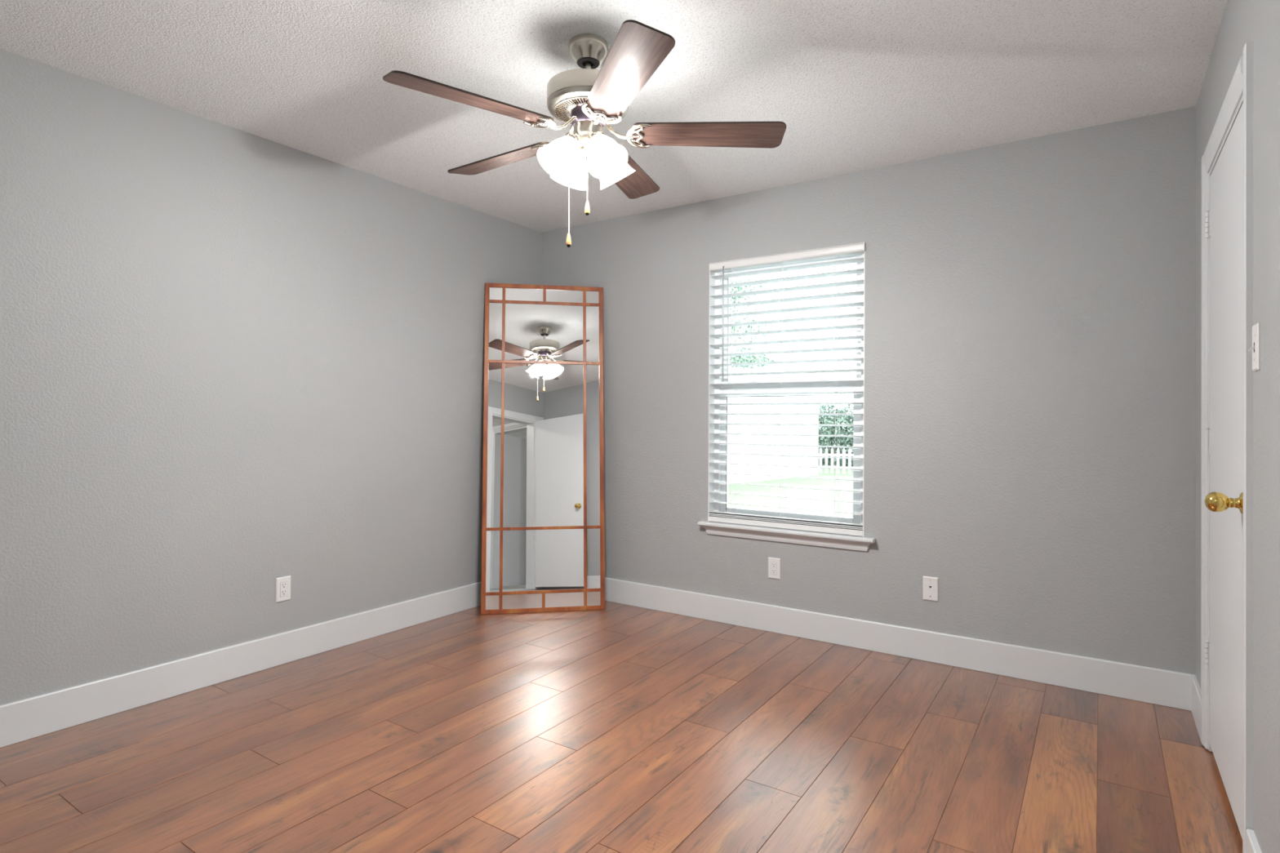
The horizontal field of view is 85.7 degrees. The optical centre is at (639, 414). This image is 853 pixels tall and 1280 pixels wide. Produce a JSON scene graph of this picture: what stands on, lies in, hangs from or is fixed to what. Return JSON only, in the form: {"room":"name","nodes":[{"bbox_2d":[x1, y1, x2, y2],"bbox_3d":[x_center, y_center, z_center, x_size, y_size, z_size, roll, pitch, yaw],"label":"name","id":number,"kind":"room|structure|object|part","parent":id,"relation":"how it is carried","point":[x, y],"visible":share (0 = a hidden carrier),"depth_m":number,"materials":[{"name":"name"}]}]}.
{"room":"empty bedroom","nodes":[
{"label":"empty bedroom","id":0,"kind":"room"},
{"bbox_2d":[0,48,542,705],"bbox_3d":[-1.743,-0.064,3.279,0.140,2.510,3.605,0,0,34],"label":"wall","id":1,"kind":"structure","parent":0,"point":[233,362],"depth_m":2.99,"materials":[{"name":"paint"}]},
{"bbox_2d":[0,581,481,747],"bbox_3d":[-1.647,1.099,3.287,0.014,0.144,3.465,0,0,34],"label":"baseboard","id":2,"kind":"structure","parent":1,"relation":"attached to","point":[25,719],"depth_m":2.96,"materials":[{"name":"white paint"}]},
{"bbox_2d":[275,575,290,603],"bbox_3d":[-1.677,0.822,3.247,0.008,0.114,0.070,0,0,34],"label":"wall outlet","id":3,"kind":"object","parent":1,"relation":"attached to","point":[282,584],"visible":1,"depth_m":3.24,"materials":[{"name":"white plastic"}]},
{"bbox_2d":[280,581,287,597],"bbox_3d":[-1.675,0.822,3.246,0.002,0.069,0.035,0,0,34],"label":"receptacle","id":4,"kind":"object","parent":3,"relation":"attached to","point":[283,584],"depth_m":3.24,"materials":[{"name":"white plastic"}]},
{"bbox_2d":[0,0,1227,232],"bbox_3d":[-0.175,-1.316,2.329,3.798,0.100,3.745,0,0,34],"label":"ceiling","id":5,"kind":"structure","parent":0,"point":[855,86],"depth_m":2.54,"materials":[{"name":"white paint"}]},
{"bbox_2d":[382,19,786,247],"bbox_3d":[-0.211,-0.915,2.381,1.250,0.700,1.297,0,0,34],"label":"ceiling fan","id":6,"kind":"object","parent":5,"relation":"hanging from","point":[588,99],"visible":1,"depth_m":2.29,"materials":[{"name":"silver metal"}]},
{"bbox_3d":[-0.509,-0.961,2.109,0.513,0.006,0.142,1,11,-36],"label":"blade","id":7,"kind":"part","parent":6,"relation":"part of","materials":[{"name":"brown wood"}]},
{"bbox_3d":[-0.512,-0.958,2.592,0.513,0.006,0.142,0,12,36],"label":"blade","id":8,"kind":"part","parent":6,"relation":"part of","materials":[{"name":"brown wood"}]},
{"bbox_3d":[-0.253,-0.873,2.297,0.138,0.116,0.138,34,-20,-10],"label":"lamp shade","id":9,"kind":"part","parent":6,"relation":"part of","materials":[{"name":"white glass"}]},
{"bbox_3d":[-0.248,-0.882,2.301,0.047,0.082,0.047,34,-20,-10],"label":"light bulb","id":10,"kind":"part","parent":6,"relation":"part of","materials":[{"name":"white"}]},
{"bbox_3d":[-0.233,-0.872,2.426,0.138,0.116,0.138,12,29,-19],"label":"lamp shade","id":11,"kind":"part","parent":6,"relation":"part of","materials":[{"name":"white glass"}]},
{"bbox_3d":[-0.239,-0.785,2.326,0.003,0.353,0.003,1,0,-34],"label":"pull chain","id":12,"kind":"part","parent":6,"relation":"part of","materials":[{"name":"white metal"}]},
{"bbox_2d":[553,96,609,124],"bbox_3d":[-0.177,-1.029,2.353,0.231,0.009,0.231,0,0,34],"label":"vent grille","id":13,"kind":"object","parent":6,"relation":"attached to","point":[564,107],"depth_m":2.30,"materials":[{"name":"silver metal"}]},
{"bbox_3d":[-0.175,-0.832,2.303,0.003,0.248,0.003,1,0,-34],"label":"pull chain","id":14,"kind":"part","parent":6,"relation":"part of","materials":[{"name":"white metal"}]},
{"bbox_3d":[-0.128,-0.881,2.282,0.047,0.082,0.047,-12,-30,-19],"label":"light bulb","id":15,"kind":"part","parent":6,"relation":"part of","materials":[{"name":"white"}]},
{"bbox_3d":[-0.124,-0.872,2.277,0.138,0.116,0.138,-12,-30,-19],"label":"lamp shade","id":16,"kind":"part","parent":6,"relation":"part of","materials":[{"name":"white glass"}]},
{"bbox_3d":[-0.104,-0.871,2.406,0.138,0.116,0.138,-33,20,-11],"label":"lamp shade","id":17,"kind":"part","parent":6,"relation":"part of","materials":[{"name":"white glass"}]},
{"bbox_3d":[-0.049,-0.959,1.962,0.142,0.006,0.513,13,-4,-18],"label":"blade","id":18,"kind":"part","parent":6,"relation":"part of","materials":[{"name":"brown wood"}]},
{"bbox_3d":[-0.052,-0.954,2.744,0.142,0.006,0.513,-12,-4,17],"label":"blade","id":19,"kind":"part","parent":6,"relation":"part of","materials":[{"name":"brown wood"}]},
{"bbox_3d":[0.234,-0.955,2.354,0.513,0.006,0.142,0,-12,0],"label":"blade","id":20,"kind":"part","parent":6,"relation":"part of","materials":[{"name":"brown wood"}]},
{"bbox_2d":[0,600,1242,852],"bbox_3d":[-0.145,1.189,2.282,3.668,0.030,3.505,0,0,34],"label":"floor","id":21,"kind":"structure","parent":0,"point":[618,728],"depth_m":2.37,"materials":[{"name":"brown wood"}]},
{"bbox_2d":[480,282,604,614],"bbox_3d":[-0.589,0.185,4.249,0.736,2.003,0.230,0,0,-10],"label":"floor mirror","id":22,"kind":"object","parent":21,"relation":"on","point":[543,542],"visible":1,"depth_m":4.24,"materials":[{"name":"brown wood"}]},
{"bbox_3d":[-0.577,1.172,4.140,0.684,0.026,0.020,0,-6,-10],"label":"frame rail","id":23,"kind":"part","parent":22,"relation":"part of","materials":[{"name":"brown wood"}]},
{"bbox_3d":[-0.600,-0.802,4.358,0.684,0.026,0.020,0,-6,-10],"label":"frame rail","id":24,"kind":"part","parent":22,"relation":"part of","materials":[{"name":"brown wood"}]},
{"bbox_2d":[541,106,1195,675],"bbox_3d":[0.818,-0.044,3.820,3.798,2.510,0.140,0,0,34],"label":"wall","id":25,"kind":"structure","parent":0,"point":[1029,434],"depth_m":3.23,"materials":[{"name":"paint"}]},
{"bbox_2d":[768,557,780,579],"bbox_3d":[0.734,0.843,3.778,0.070,0.114,0.008,0,0,34],"label":"wall outlet","id":26,"kind":"object","parent":25,"relation":"attached to","point":[774,564],"visible":1,"depth_m":3.77,"materials":[{"name":"white plastic"}]},
{"bbox_2d":[770,561,777,575],"bbox_3d":[0.733,0.843,3.776,0.035,0.069,0.001,0,0,34],"label":"receptacle","id":27,"kind":"object","parent":26,"relation":"attached to","point":[773,564],"depth_m":3.78,"materials":[{"name":"white plastic"}]},
{"bbox_2d":[697,242,875,551],"bbox_3d":[0.801,-0.093,3.796,0.994,1.573,0.180,0,0,34],"label":"window","id":28,"kind":"structure","parent":25,"relation":"in","point":[772,534],"depth_m":3.86,"materials":[{"name":"white plastic"}]},
{"bbox_3d":[0.779,0.634,3.764,0.994,0.020,0.116,0,0,34],"label":"sill","id":29,"kind":"part","parent":28,"relation":"part of","materials":[{"name":"white paint"}]},
{"bbox_2d":[708,241,865,536],"bbox_3d":[0.786,-0.129,3.785,0.894,1.500,0.085,0,0,34],"label":"window blind","id":30,"kind":"object","parent":28,"relation":"attached to","point":[842,528],"visible":0.91,"depth_m":3.77,"materials":[{"name":"white plastic"}]},
{"bbox_3d":[0.518,-0.118,3.933,0.002,1.445,0.002,1,0,-26],"label":"ladder cord","id":31,"kind":"part","parent":30,"relation":"part of","materials":[{"name":"white fabric"}]},
{"bbox_3d":[0.528,-0.126,3.927,0.001,1.430,0.001,0,0,34],"label":"lift cord","id":32,"kind":"part","parent":30,"relation":"part of","materials":[{"name":"white fabric"}]},
{"bbox_3d":[0.555,-0.117,3.989,0.002,1.445,0.002,0,0,34],"label":"ladder cord","id":33,"kind":"part","parent":30,"relation":"part of","materials":[{"name":"white fabric"}]},
{"bbox_3d":[0.766,-0.118,3.767,0.002,1.445,0.002,1,0,-26],"label":"ladder cord","id":34,"kind":"part","parent":30,"relation":"part of","materials":[{"name":"white fabric"}]},
{"bbox_3d":[0.777,-0.125,3.761,0.001,1.430,0.001,0,0,34],"label":"lift cord","id":35,"kind":"part","parent":30,"relation":"part of","materials":[{"name":"white fabric"}]},
{"bbox_3d":[0.804,-0.117,3.823,0.002,1.445,0.002,0,0,34],"label":"ladder cord","id":36,"kind":"part","parent":30,"relation":"part of","materials":[{"name":"white fabric"}]},
{"bbox_3d":[0.784,0.607,3.788,0.885,0.029,0.062,0,0,34],"label":"rail","id":37,"kind":"part","parent":30,"relation":"part of","materials":[{"name":"white plastic"}]},
{"bbox_3d":[0.794,-0.858,3.798,0.886,0.040,0.054,0,0,34],"label":"head rail","id":38,"kind":"part","parent":30,"relation":"part of","materials":[{"name":"white plastic"}]},
{"bbox_3d":[1.018,-0.117,3.599,0.002,1.445,0.002,1,0,-26],"label":"ladder cord","id":39,"kind":"part","parent":30,"relation":"part of","materials":[{"name":"white fabric"}]},
{"bbox_3d":[1.029,-0.125,3.593,0.001,1.430,0.001,0,0,34],"label":"lift cord","id":40,"kind":"part","parent":30,"relation":"part of","materials":[{"name":"white fabric"}]},
{"bbox_3d":[1.056,-0.117,3.654,0.002,1.445,0.002,1,0,-26],"label":"ladder cord","id":41,"kind":"part","parent":30,"relation":"part of","materials":[{"name":"white fabric"}]},
{"bbox_3d":[0.818,0.205,3.838,0.830,0.772,0.024,0,0,34],"label":"sash","id":42,"kind":"part","parent":28,"relation":"part of","materials":[{"name":"glass"}]},
{"bbox_3d":[0.812,-0.164,3.828,0.810,0.034,0.007,0,0,34],"label":"meeting rail","id":43,"kind":"part","parent":28,"relation":"part of","materials":[{"name":"white plastic"}]},
{"bbox_3d":[0.837,-0.500,3.865,0.830,0.693,0.023,0,0,34],"label":"sash","id":44,"kind":"part","parent":28,"relation":"part of","materials":[{"name":"white plastic"}]},
{"bbox_2d":[604,577,1191,711],"bbox_3d":[0.768,1.117,3.748,3.490,0.144,0.014,0,0,34],"label":"baseboard","id":45,"kind":"structure","parent":25,"relation":"attached to","point":[1168,688],"depth_m":3.32,"materials":[{"name":"white paint"}]},
{"bbox_2d":[922,576,938,601],"bbox_3d":[1.403,0.842,3.332,0.070,0.114,0.007,0,0,34],"label":"wall plate","id":46,"kind":"object","parent":25,"relation":"attached to","point":[931,584],"visible":1,"depth_m":3.33,"materials":[{"name":"white plastic"}]},
{"bbox_2d":[1195,0,1279,852],"bbox_3d":[1.299,-0.058,1.247,0.140,2.510,3.605,0,0,34],"label":"wall","id":47,"kind":"structure","parent":0,"point":[1243,21],"depth_m":1.64,"materials":[{"name":"paint"}]},
{"bbox_2d":[1191,674,1200,740],"bbox_3d":[2.137,1.118,2.644,0.014,0.144,0.330,0,0,34],"label":"baseboard","id":48,"kind":"structure","parent":47,"relation":"attached to","point":[1195,688],"depth_m":2.65,"materials":[{"name":"white paint"}]},
{"bbox_2d":[1200,41,1253,852],"bbox_3d":[1.821,0.135,2.103,0.222,2.142,0.930,0,0,34],"label":"door","id":49,"kind":"structure","parent":47,"relation":"in","point":[1227,159],"depth_m":2.05,"materials":[{"name":"white paint"}]},
{"bbox_3d":[2.028,0.125,2.478,0.015,2.116,0.075,0,0,34],"label":"casing","id":50,"kind":"part","parent":49,"relation":"part of","materials":[{"name":"white paint"}]},
{"bbox_3d":[1.797,-0.899,2.130,0.015,0.075,0.780,0,0,34],"label":"head casing","id":51,"kind":"part","parent":49,"relation":"part of","materials":[{"name":"white paint"}]},
{"bbox_3d":[1.576,0.237,1.862,0.083,0.062,0.062,0,0,34],"label":"knob","id":52,"kind":"part","parent":49,"relation":"part of","materials":[{"name":"gold metal"}]},
{"bbox_3d":[1.553,0.118,1.767,0.015,2.116,0.075,0,0,34],"label":"casing","id":53,"kind":"part","parent":49,"relation":"part of","materials":[{"name":"white paint"}]},
{"bbox_2d":[1245,829,1262,852],"bbox_3d":[0.914,1.099,0.812,0.014,0.144,2.193,0,0,34],"label":"baseboard","id":54,"kind":"structure","parent":47,"relation":"attached to","point":[1252,846],"depth_m":1.69,"materials":[{"name":"white paint"}]},
{"bbox_2d":[1248,322,1260,371],"bbox_3d":[1.500,-0.164,1.689,0.018,0.114,0.070,0,0,34],"label":"light switch","id":55,"kind":"object","parent":47,"relation":"attached to","point":[1255,348],"visible":1,"depth_m":1.67,"materials":[{"name":"white plastic"}]},
{"bbox_3d":[1.504,-0.164,1.686,0.006,0.114,0.070,0,0,34],"label":"wall plate","id":56,"kind":"part","parent":55,"relation":"part of","materials":[{"name":"white plastic"}]},
{"label":"outside","id":57,"kind":"structure","parent":0,"visible":0},
{"bbox_2d":[727,441,853,517],"bbox_3d":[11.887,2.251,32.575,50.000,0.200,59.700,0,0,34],"label":"lawn","id":58,"kind":"structure","parent":57,"point":[790,482],"depth_m":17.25,"materials":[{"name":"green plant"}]},
{"bbox_2d":[729,277,774,368],"bbox_3d":[0.897,-0.505,12.819,3.793,4.918,2.236,0,0,34],"label":"tree","id":59,"kind":"object","parent":58,"relation":"on","point":[746,358],"visible":0.23,"depth_m":11.64,"materials":[{"name":"green plant"}]},
{"bbox_2d":[728,355,832,483],"bbox_3d":[-1.274,-0.160,20.870,7.650,4.300,14.650,0,-1,44],"label":"house","id":60,"kind":"structure","parent":58,"relation":"on","point":[771,429],"depth_m":21.54,"materials":[{"name":"white"}]},
{"bbox_2d":[817,401,853,466],"bbox_3d":[8.654,0.748,26.602,5.923,2.686,1.877,0,0,34],"label":"hedge","id":61,"kind":"object","parent":58,"relation":"on","point":[825,420],"visible":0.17,"depth_m":26.82,"materials":[{"name":"green plant"}]},
{"bbox_2d":[817,448,853,473],"bbox_3d":[7.847,1.607,23.718,3.400,0.880,0.055,0,0,7],"label":"picket fence","id":62,"kind":"object","parent":58,"relation":"on","point":[832,455],"visible":0.35,"depth_m":23.83,"materials":[{"name":"white paint"}]},
{"bbox_3d":[7.850,1.407,23.729,3.400,0.070,0.035,0,0,7],"label":"fence rail","id":63,"kind":"part","parent":62,"relation":"part of","materials":[{"name":"white paint"}]},
{"bbox_3d":[7.847,1.847,23.726,3.400,0.070,0.035,0,0,7],"label":"fence rail","id":64,"kind":"part","parent":62,"relation":"part of","materials":[{"name":"white paint"}]}
]}

